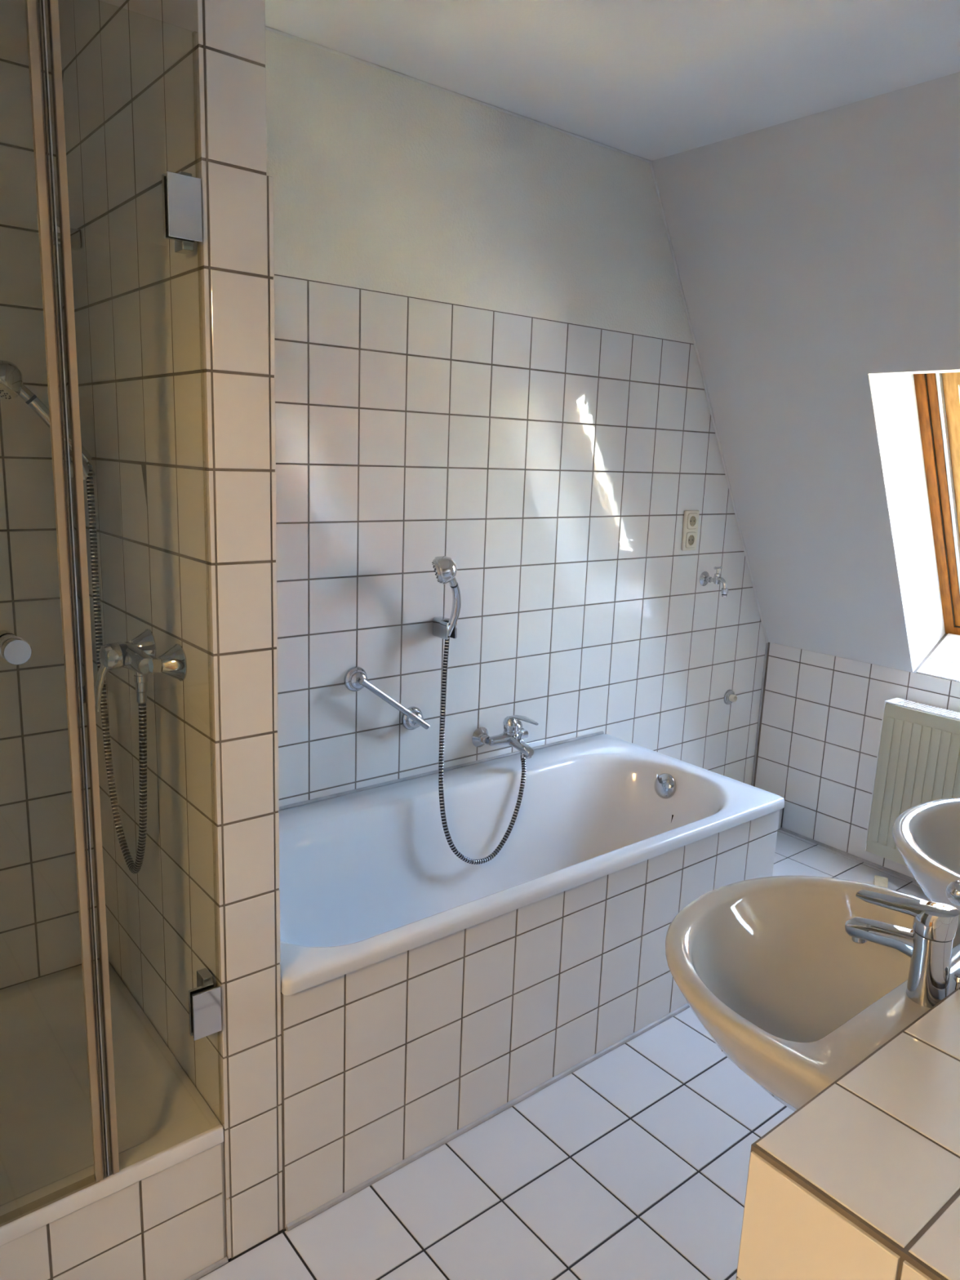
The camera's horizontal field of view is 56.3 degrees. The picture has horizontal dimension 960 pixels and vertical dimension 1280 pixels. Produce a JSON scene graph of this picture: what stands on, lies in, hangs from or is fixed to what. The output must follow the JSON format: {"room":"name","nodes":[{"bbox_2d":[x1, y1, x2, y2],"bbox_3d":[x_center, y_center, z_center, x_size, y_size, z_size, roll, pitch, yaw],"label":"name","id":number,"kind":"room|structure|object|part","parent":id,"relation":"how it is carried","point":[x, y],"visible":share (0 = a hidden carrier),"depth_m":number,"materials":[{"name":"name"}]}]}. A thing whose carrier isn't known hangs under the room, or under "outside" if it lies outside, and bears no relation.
{"room":"bathroom","nodes":[
{"label":"bathroom","id":0,"kind":"room"},
{"bbox_2d":[57,0,282,1258],"bbox_3d":[-0.637,-0.094,1.814,0.118,2.505,0.766,-7,15,-38],"label":"wall partition","id":1,"kind":"structure","parent":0,"point":[175,352],"depth_m":1.60,"materials":[{"name":"white tile"}]},
{"bbox_2d":[49,216,95,703],"bbox_3d":[-0.834,-0.347,1.876,0.064,1.000,0.087,-7,15,-38],"label":"slide rail","id":2,"kind":"object","parent":1,"relation":"attached to","point":[76,235],"visible":0.3,"depth_m":1.85,"materials":[{"name":"silver metal"}]},
{"bbox_2d":[0,360,92,462],"bbox_3d":[-0.880,-0.451,1.787,0.192,0.193,0.072,-7,15,-38],"label":"shower","id":3,"kind":"object","parent":2,"relation":"attached to","point":[11,386],"visible":0.76,"depth_m":1.75,"materials":[{"name":"silver metal"}]},
{"bbox_3d":[-0.862,-0.438,1.798,0.152,0.163,0.026,-6,14,-33],"label":"handle","id":4,"kind":"part","parent":3,"relation":"part of","materials":[{"name":"silver metal"}]},
{"bbox_2d":[47,0,222,1174],"bbox_3d":[-0.537,0.016,1.449,0.214,1.834,0.058,-7,15,-38],"label":"shower door","id":5,"kind":"structure","parent":1,"relation":"attached to","point":[181,191],"depth_m":1.35,"materials":[{"name":"clear glass"}]},
{"bbox_3d":[-0.453,-0.647,1.348,0.046,0.089,0.007,-7,15,-38],"label":"plate","id":6,"kind":"part","parent":5,"relation":"part of","materials":[{"name":"silver metal"}]},
{"bbox_3d":[-0.502,0.667,1.622,0.046,0.089,0.007,-7,15,-38],"label":"plate","id":7,"kind":"part","parent":5,"relation":"part of","materials":[{"name":"silver metal"}]},
{"bbox_2d":[94,628,186,711],"bbox_3d":[-0.642,0.061,1.649,0.128,0.126,0.223,-7,15,-38],"label":"shower mixer","id":8,"kind":"object","parent":1,"relation":"attached to","point":[138,655],"visible":1,"depth_m":1.61,"materials":[{"name":"silver metal"}]},
{"bbox_3d":[-0.678,0.082,1.624,0.038,0.092,0.024,-7,15,-38],"label":"lever","id":9,"kind":"part","parent":8,"relation":"part of","materials":[{"name":"silver metal"}]},
{"bbox_2d":[85,464,147,873],"bbox_3d":[-0.728,0.066,1.796,0.028,0.811,0.351,-6,14,-35],"label":"shower hose","id":10,"kind":"object","parent":8,"relation":"hanging from","point":[141,689],"visible":0.91,"depth_m":1.85,"materials":[{"name":"silver metal"}]},
{"bbox_2d":[133,671,148,683],"bbox_3d":[-0.628,0.060,1.661,0.025,0.036,0.025,-7,15,-38],"label":"outlet","id":11,"kind":"object","parent":8,"relation":"attached to","point":[138,677],"depth_m":1.65,"materials":[{"name":"silver metal"}]},
{"bbox_2d":[184,1256,228,1279],"bbox_3d":[-0.830,1.246,1.473,0.870,0.012,0.012,-7,15,-38],"label":"trim","id":12,"kind":"structure","parent":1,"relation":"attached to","point":[224,1260],"depth_m":1.72,"materials":[{"name":"grey plastic"}]},
{"bbox_2d":[221,1142,226,1257],"bbox_3d":[-0.492,1.071,1.718,0.007,0.265,0.007,8,13,28],"label":"trim","id":13,"kind":"structure","parent":1,"relation":"attached to","point":[222,1143],"depth_m":1.72,"materials":[{"name":"grey plastic"}]},
{"bbox_2d":[0,0,766,990],"bbox_3d":[-0.144,-0.292,2.729,4.102,2.555,0.185,-7,15,-38],"label":"wall","id":14,"kind":"structure","parent":0,"point":[486,359],"depth_m":2.60,"materials":[{"name":"white tile"}]},
{"bbox_2d":[343,666,430,729],"bbox_3d":[-0.264,0.180,2.627,0.273,0.222,0.062,-7,15,-38],"label":"grab rail","id":15,"kind":"object","parent":14,"relation":"attached to","point":[355,679],"visible":1,"depth_m":2.58,"materials":[{"name":"silver metal"}]},
{"bbox_2d":[279,731,604,810],"bbox_3d":[-0.195,0.422,2.778,1.659,0.011,0.011,-7,15,-38],"label":"trim","id":16,"kind":"structure","parent":14,"relation":"attached to","point":[283,807],"depth_m":2.78,"materials":[{"name":"grey plastic"}]},
{"bbox_2d":[432,616,457,639],"bbox_3d":[-0.107,-0.036,2.690,0.042,0.058,0.083,-7,15,-38],"label":"holder","id":17,"kind":"object","parent":14,"relation":"attached to","point":[440,624],"visible":0.76,"depth_m":2.67,"materials":[{"name":"silver metal"}]},
{"bbox_2d":[431,555,461,635],"bbox_3d":[-0.101,-0.123,2.603,0.075,0.246,0.130,4,12,10],"label":"shower","id":18,"kind":"object","parent":17,"relation":"in","point":[445,568],"visible":1,"depth_m":2.55,"materials":[{"name":"silver metal"}]},
{"bbox_3d":[-0.089,-0.109,2.631,0.043,0.206,0.084,8,13,26],"label":"handle","id":19,"kind":"part","parent":18,"relation":"part of","materials":[{"name":"silver metal"}]},
{"bbox_2d":[438,635,526,864],"bbox_3d":[0.013,0.315,2.721,0.398,0.680,0.191,-7,15,-38],"label":"shower hose","id":20,"kind":"object","parent":17,"relation":"hanging from","point":[522,758],"visible":1,"depth_m":2.66,"materials":[{"name":"silver metal"}]},
{"bbox_2d":[265,26,652,163],"bbox_3d":[-0.111,-1.472,2.393,1.718,0.008,0.008,-7,15,-38],"label":"trim","id":21,"kind":"structure","parent":14,"relation":"attached to","point":[273,30],"depth_m":2.40,"materials":[{"name":"white paint"}]},
{"bbox_2d":[471,715,538,758],"bbox_3d":[0.118,0.301,2.889,0.218,0.130,0.186,-7,15,-38],"label":"mixer","id":22,"kind":"object","parent":14,"relation":"attached to","point":[513,734],"visible":1,"depth_m":2.89,"materials":[{"name":"silver metal"}]},
{"bbox_3d":[0.130,0.307,2.879,0.018,0.029,0.021,-7,15,-38],"label":"diverter knob","id":23,"kind":"part","parent":22,"relation":"part of","materials":[{"name":"silver metal"}]},
{"bbox_3d":[0.129,0.334,2.881,0.044,0.056,0.112,-7,15,-38],"label":"spout","id":24,"kind":"part","parent":22,"relation":"part of","materials":[{"name":"silver metal"}]},
{"bbox_3d":[0.138,0.258,2.858,0.028,0.031,0.128,-7,15,-38],"label":"lever","id":25,"kind":"part","parent":22,"relation":"part of","materials":[{"name":"silver metal"}]},
{"bbox_2d":[680,510,699,551],"bbox_3d":[0.796,-0.414,3.392,0.081,0.152,0.016,-7,15,-38],"label":"double socket","id":26,"kind":"object","parent":14,"relation":"attached to","point":[691,520],"visible":1,"depth_m":3.38,"materials":[{"name":"beige plastic"}]},
{"bbox_2d":[649,162,768,643],"bbox_3d":[0.896,-0.774,3.394,0.965,1.706,0.009,-7,15,-38],"label":"trim","id":27,"kind":"structure","parent":14,"relation":"attached to","point":[651,163],"depth_m":3.30,"materials":[{"name":"white paint"}]},
{"bbox_2d":[699,566,728,596],"bbox_3d":[0.912,-0.229,3.468,0.058,0.112,0.114,-7,15,-38],"label":"tap","id":28,"kind":"object","parent":14,"relation":"attached to","point":[704,578],"visible":1,"depth_m":3.46,"materials":[{"name":"silver metal"}]},
{"bbox_3d":[0.899,-0.233,3.483,0.024,0.024,0.072,-7,15,-38],"label":"stem","id":29,"kind":"part","parent":28,"relation":"part of","materials":[{"name":"silver metal"}]},
{"bbox_3d":[0.929,-0.220,3.449,0.017,0.043,0.049,-7,15,-38],"label":"spout","id":30,"kind":"part","parent":28,"relation":"part of","materials":[{"name":"silver metal"}]},
{"bbox_2d":[723,688,737,704],"bbox_3d":[1.052,0.242,3.748,0.066,0.066,0.034,-7,15,-38],"label":"outlet","id":31,"kind":"object","parent":14,"relation":"attached to","point":[730,696],"visible":1,"depth_m":3.74,"materials":[{"name":"silver metal"}]},
{"bbox_2d":[197,829,931,1279],"bbox_3d":[1.034,1.404,1.362,4.302,0.120,4.450,-7,15,-38],"label":"floor","id":32,"kind":"structure","parent":0,"point":[633,1164],"depth_m":1.95,"materials":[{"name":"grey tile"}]},
{"bbox_2d":[0,959,223,1245],"bbox_3d":[-1.037,0.931,1.692,0.858,0.084,0.710,-7,15,-38],"label":"shower tray","id":33,"kind":"object","parent":32,"relation":"on","point":[46,1149],"visible":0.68,"depth_m":1.81,"materials":[{"name":"white ceramic"}]},
{"bbox_2d":[0,1142,226,1279],"bbox_3d":[-0.839,1.114,1.464,0.872,0.268,0.042,-7,15,-38],"label":"plinth","id":34,"kind":"object","parent":32,"relation":"on","point":[167,1224],"visible":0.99,"depth_m":1.61,"materials":[{"name":"grey tile"}]},
{"bbox_2d":[280,809,779,1229],"bbox_3d":[0.028,0.784,2.558,1.664,0.532,0.742,-7,15,-38],"label":"surround","id":35,"kind":"object","parent":32,"relation":"on","point":[384,1060],"visible":0.63,"depth_m":2.06,"materials":[{"name":"grey tile"}]},
{"bbox_2d":[285,1003,689,1231],"bbox_3d":[0.252,1.109,2.331,1.655,0.015,0.015,-7,15,-38],"label":"trim","id":36,"kind":"structure","parent":35,"relation":"attached to","point":[344,1196],"depth_m":2.10,"materials":[{"name":"grey plastic"}]},
{"bbox_2d":[278,733,784,995],"bbox_3d":[0.040,0.688,2.537,1.670,0.402,0.756,-7,15,-38],"label":"bathtub","id":37,"kind":"object","parent":35,"relation":"in","point":[369,877],"visible":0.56,"depth_m":2.62,"materials":[{"name":"white ceramic"}]},
{"bbox_3d":[0.608,0.483,2.962,0.037,0.083,0.084,-7,15,-38],"label":"overflow knob","id":38,"kind":"part","parent":37,"relation":"part of","materials":[{"name":"silver metal"}]},
{"bbox_2d":[777,808,782,830],"bbox_3d":[0.874,0.792,3.646,0.999,0.136,0.165,-7,15,-38],"label":"trim","id":39,"kind":"structure","parent":35,"relation":"attached to","point":[780,810],"depth_m":3.89,"materials":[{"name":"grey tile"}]},
{"bbox_2d":[873,875,888,888],"bbox_3d":[1.514,0.921,3.388,0.045,0.034,0.090,7,13,22],"label":"wedge","id":40,"kind":"object","parent":32,"relation":"on","point":[880,881],"visible":0.65,"depth_m":3.39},
{"bbox_2d":[265,0,959,160],"bbox_3d":[0.705,-1.102,0.456,3.165,0.120,4.400,-7,15,-38],"label":"ceiling","id":41,"kind":"structure","parent":0,"point":[651,80],"depth_m":2.15,"materials":[{"name":"white paint"}]},
{"bbox_2d":[651,71,959,672],"bbox_3d":[2.310,-0.508,1.893,1.268,1.895,4.350,-7,15,-38],"label":"wall","id":42,"kind":"structure","parent":0,"point":[817,255],"depth_m":2.93,"materials":[{"name":"white paint"}]},
{"bbox_2d":[913,372,959,635],"bbox_3d":[1.817,-0.455,3.034,0.623,1.031,0.558,-7,15,-38],"label":"window","id":43,"kind":"structure","parent":42,"relation":"in","point":[937,394],"depth_m":3.13,"materials":[{"name":"brown wood"}]},
{"bbox_3d":[2.010,-0.010,3.301,0.081,0.067,0.486,-7,15,-38],"label":"frame rail","id":44,"kind":"part","parent":43,"relation":"part of","materials":[{"name":"brown wood"}]},
{"bbox_3d":[1.665,-0.839,2.816,0.065,0.065,0.302,-7,15,-38],"label":"sash rail","id":45,"kind":"part","parent":43,"relation":"part of","materials":[{"name":"brown wood"}]},
{"bbox_2d":[736,989,959,1279],"bbox_3d":[1.088,0.873,1.456,1.892,0.886,0.319,-7,15,-38],"label":"counter","id":46,"kind":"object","parent":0,"point":[861,1181],"depth_m":0.89,"materials":[{"name":"grey tile"}]},
{"bbox_2d":[665,875,959,1111],"bbox_3d":[0.504,0.539,1.367,0.560,0.178,0.396,-7,15,-38],"label":"washbasin","id":47,"kind":"object","parent":46,"relation":"attached to","point":[770,967],"visible":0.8,"depth_m":1.42,"materials":[{"name":"grey ceramic"}]},
{"bbox_2d":[844,888,959,1008],"bbox_3d":[0.583,0.414,1.233,0.053,0.139,0.160,-7,15,-38],"label":"tap","id":48,"kind":"object","parent":47,"relation":"on","point":[929,945],"visible":0.99,"depth_m":1.20,"materials":[{"name":"silver metal"}]},
{"bbox_3d":[0.576,0.419,1.244,0.034,0.054,0.137,-7,15,-38],"label":"spout","id":49,"kind":"part","parent":48,"relation":"part of","materials":[{"name":"silver metal"}]},
{"bbox_3d":[0.577,0.361,1.232,0.045,0.030,0.115,-7,15,-38],"label":"lever","id":50,"kind":"part","parent":48,"relation":"part of","materials":[{"name":"silver metal"}]},
{"bbox_3d":[0.632,0.446,1.184,0.012,0.012,0.012,-7,15,-38],"label":"rod knob","id":51,"kind":"part","parent":48,"relation":"part of","materials":[{"name":"silver metal"}]},
{"bbox_3d":[0.631,0.473,1.189,0.005,0.045,0.006,-7,15,-38],"label":"pop rod","id":52,"kind":"part","parent":48,"relation":"part of","materials":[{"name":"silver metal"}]},
{"bbox_2d":[892,797,959,911],"bbox_3d":[1.036,0.474,1.773,0.560,0.178,0.396,-7,15,-38],"label":"washbasin","id":53,"kind":"object","parent":46,"relation":"attached to","point":[926,835],"visible":0.93,"depth_m":1.83,"materials":[{"name":"grey ceramic"}]},
{"bbox_2d":[946,880,959,906],"bbox_3d":[0.834,0.432,1.452,0.052,0.052,0.153,-7,15,-38],"label":"tap","id":54,"kind":"object","parent":53,"relation":"on","point":[953,889],"visible":1,"depth_m":1.49,"materials":[{"name":"silver metal"}]},
{"bbox_2d":[753,633,959,878],"bbox_3d":[2.649,0.680,2.459,0.317,0.970,4.350,-7,15,-38],"label":"wall","id":55,"kind":"structure","parent":0,"point":[821,717],"depth_m":3.68,"materials":[{"name":"white tile"}]},
{"bbox_2d":[751,642,768,786],"bbox_3d":[1.225,0.333,3.934,0.009,0.663,0.009,-1,12,-16],"label":"trim","id":56,"kind":"structure","parent":55,"relation":"attached to","point":[766,644],"depth_m":3.93,"materials":[{"name":"grey plastic"}]},
{"bbox_2d":[780,826,917,883],"bbox_3d":[2.527,1.175,2.433,0.016,0.016,3.885,-7,15,-38],"label":"trim","id":57,"kind":"structure","parent":55,"relation":"attached to","point":[817,842],"depth_m":3.65,"materials":[{"name":"grey plastic"}]},
{"bbox_2d":[864,697,959,866],"bbox_3d":[1.840,0.605,3.124,0.101,0.608,0.922,-7,15,-38],"label":"radiator","id":58,"kind":"object","parent":55,"relation":"attached to","point":[917,762],"visible":0.75,"depth_m":3.33,"materials":[{"name":"white metal"}]},
{"bbox_3d":[1.571,0.231,3.396,0.090,0.007,0.034,-7,15,-38],"label":"plate","id":59,"kind":"part","parent":58,"relation":"part of","materials":[{"name":"white metal"}]},
{"bbox_2d":[893,699,959,719],"bbox_3d":[1.857,0.314,3.050,0.090,0.005,0.884,-7,15,-38],"label":"grille","id":60,"kind":"object","parent":58,"relation":"attached to","point":[903,705],"depth_m":3.29,"materials":[{"name":"white metal"}]},
{"bbox_3d":[-1.401,0.009,1.177,0.161,2.505,0.710,-7,15,-38],"label":"wall","id":61,"kind":"structure","parent":0,"visible":0},
{"bbox_2d":[0,0,109,1224],"bbox_3d":[-0.853,0.066,1.161,0.643,1.837,0.088,-7,15,-38],"label":"shower door","id":62,"kind":"structure","parent":61,"relation":"attached to","point":[15,650],"depth_m":1.32,"materials":[{"name":"clear glass"}]},
{"bbox_3d":[-0.695,0.004,1.317,0.033,0.033,0.026,-7,15,-38],"label":"knob","id":63,"kind":"part","parent":62,"relation":"part of","materials":[{"name":"silver metal"}]},
{"bbox_3d":[-0.665,0.013,1.280,0.037,0.037,0.054,-7,15,-38],"label":"door knob","id":64,"kind":"part","parent":62,"relation":"part of","materials":[{"name":"silver metal"}]}
]}

